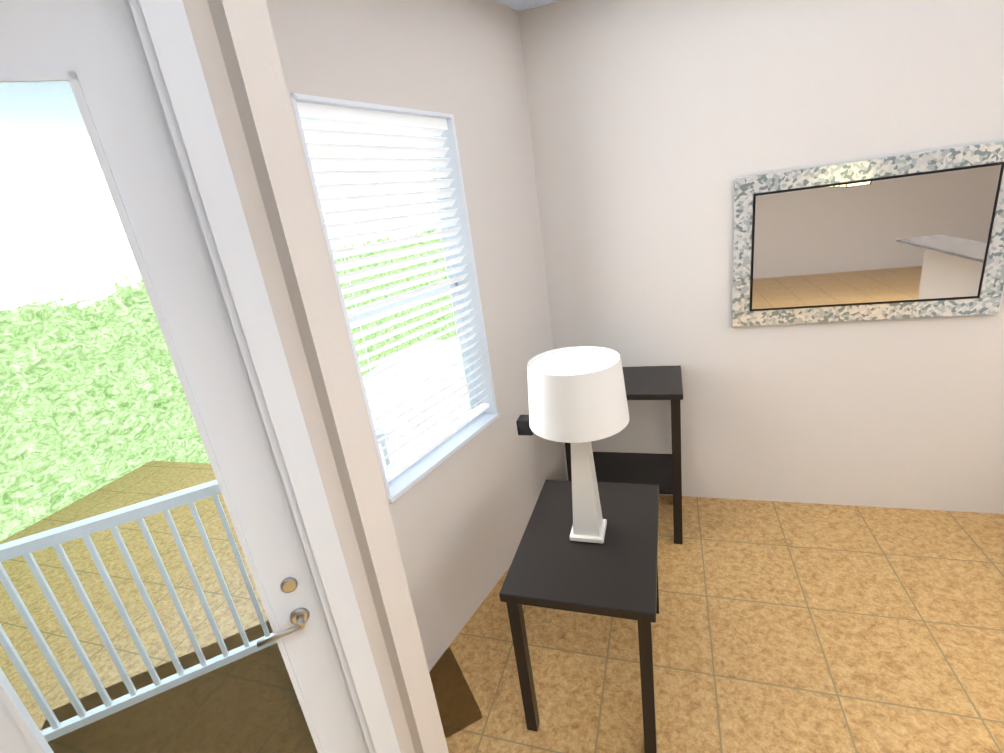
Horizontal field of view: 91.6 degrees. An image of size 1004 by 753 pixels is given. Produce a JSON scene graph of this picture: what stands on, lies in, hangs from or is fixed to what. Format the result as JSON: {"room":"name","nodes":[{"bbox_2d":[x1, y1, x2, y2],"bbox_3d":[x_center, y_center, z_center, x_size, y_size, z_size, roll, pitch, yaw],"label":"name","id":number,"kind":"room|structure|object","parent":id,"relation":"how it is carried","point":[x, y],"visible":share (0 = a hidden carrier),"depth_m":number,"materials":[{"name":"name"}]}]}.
{"room":"living room","nodes":[
{"label":"living room","id":0,"kind":"room"},
{"bbox_2d":[0,0,560,153],"bbox_3d":[-0.157,-0.669,-1.274,12.790,0.100,8.460,-1,20,19],"label":"ceiling","id":1,"kind":"structure","parent":0,"point":[35,116],"depth_m":3.33,"materials":[{"name":"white paint"}]},
{"bbox_2d":[182,0,414,752],"bbox_3d":[-1.054,0.311,1.197,1.437,3.100,0.160,-16,20,-22],"label":"wall","id":2,"kind":"structure","parent":0,"point":[203,31],"depth_m":1.24,"materials":[{"name":"white paint"}]},
{"bbox_2d":[0,0,369,752],"bbox_3d":[-1.000,0.520,1.274,0.666,2.621,0.636,-1,20,19],"label":"door leaf","id":3,"kind":"structure","parent":2,"relation":"in","point":[92,52],"depth_m":1.19,"materials":[{"name":"white wood"}]},
{"bbox_2d":[128,0,400,752],"bbox_3d":[-1.004,0.480,1.258,1.070,2.730,0.180,-16,20,-22],"label":"door frame","id":4,"kind":"structure","parent":2,"relation":"attached to","point":[167,39],"depth_m":1.19,"materials":[{"name":"white wood"}]},
{"bbox_2d":[207,0,448,752],"bbox_3d":[-0.580,0.144,1.485,0.427,3.100,0.100,6,24,36],"label":"wall","id":5,"kind":"structure","parent":0,"point":[246,39],"depth_m":1.25,"materials":[{"name":"white paint"}]},
{"bbox_2d":[265,0,566,671],"bbox_3d":[-0.285,-0.240,2.474,0.160,3.100,2.031,4,22,31],"label":"wall","id":6,"kind":"structure","parent":0,"point":[461,516],"depth_m":2.51,"materials":[{"name":"white paint"}]},
{"bbox_2d":[290,93,499,502],"bbox_3d":[-0.418,-0.351,2.233,0.172,1.560,0.901,4,22,31],"label":"blinds","id":7,"kind":"object","parent":6,"relation":"attached to","point":[404,474],"visible":0.75,"depth_m":2.16,"materials":[{"name":"white plastic"}]},
{"bbox_2d":[516,415,533,435],"bbox_3d":[0.127,0.252,2.541,0.080,0.084,0.080,-1,20,19],"label":"speaker","id":8,"kind":"object","parent":6,"relation":"attached to","point":[523,424],"visible":0.69,"depth_m":2.51},
{"bbox_2d":[0,461,1003,752],"bbox_3d":[0.267,2.328,-0.237,12.790,0.100,8.460,-1,20,19],"label":"floor","id":9,"kind":"structure","parent":0,"point":[794,627],"depth_m":2.43,"materials":[{"name":"tile"}]},
{"bbox_2d":[499,480,658,752],"bbox_3d":[0.420,1.012,2.208,0.560,0.740,0.800,-1,20,19],"label":"side table","id":10,"kind":"object","parent":9,"relation":"on","point":[614,574],"visible":0.96,"depth_m":1.92,"materials":[{"name":"grey wood"}]},
{"bbox_2d":[527,346,628,543],"bbox_3d":[0.319,0.301,1.962,0.387,0.777,0.387,-1,20,19],"label":"table lamp","id":11,"kind":"object","parent":10,"relation":"on","point":[577,398],"visible":1,"depth_m":1.77,"materials":[{"name":"white ceramic"}]},
{"bbox_2d":[565,365,682,543],"bbox_3d":[0.794,0.491,3.153,0.702,1.005,0.480,-1,20,19],"label":"console table","id":12,"kind":"object","parent":9,"relation":"on","point":[663,471],"visible":0.52,"depth_m":3.00,"materials":[{"name":"grey wood"}]},
{"bbox_2d":[519,0,1003,513],"bbox_3d":[3.774,-0.683,2.095,7.555,3.100,0.120,-1,20,19],"label":"wall","id":13,"kind":"structure","parent":0,"point":[658,127],"depth_m":2.80,"materials":[{"name":"white paint"}]},
{"bbox_2d":[731,141,1003,326],"bbox_3d":[1.930,-0.708,2.616,1.260,0.842,0.036,-1,20,19],"label":"mirror","id":14,"kind":"object","parent":13,"relation":"attached to","point":[914,235],"visible":0.94,"depth_m":2.58,"materials":[{"name":"silver mirror"}]},
{"label":"outside","id":15,"kind":"structure","parent":0,"visible":0},
{"bbox_2d":[0,127,482,752],"bbox_3d":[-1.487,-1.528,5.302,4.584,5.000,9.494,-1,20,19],"label":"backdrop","id":16,"kind":"structure","parent":15,"point":[92,395],"depth_m":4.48,"materials":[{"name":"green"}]}
]}

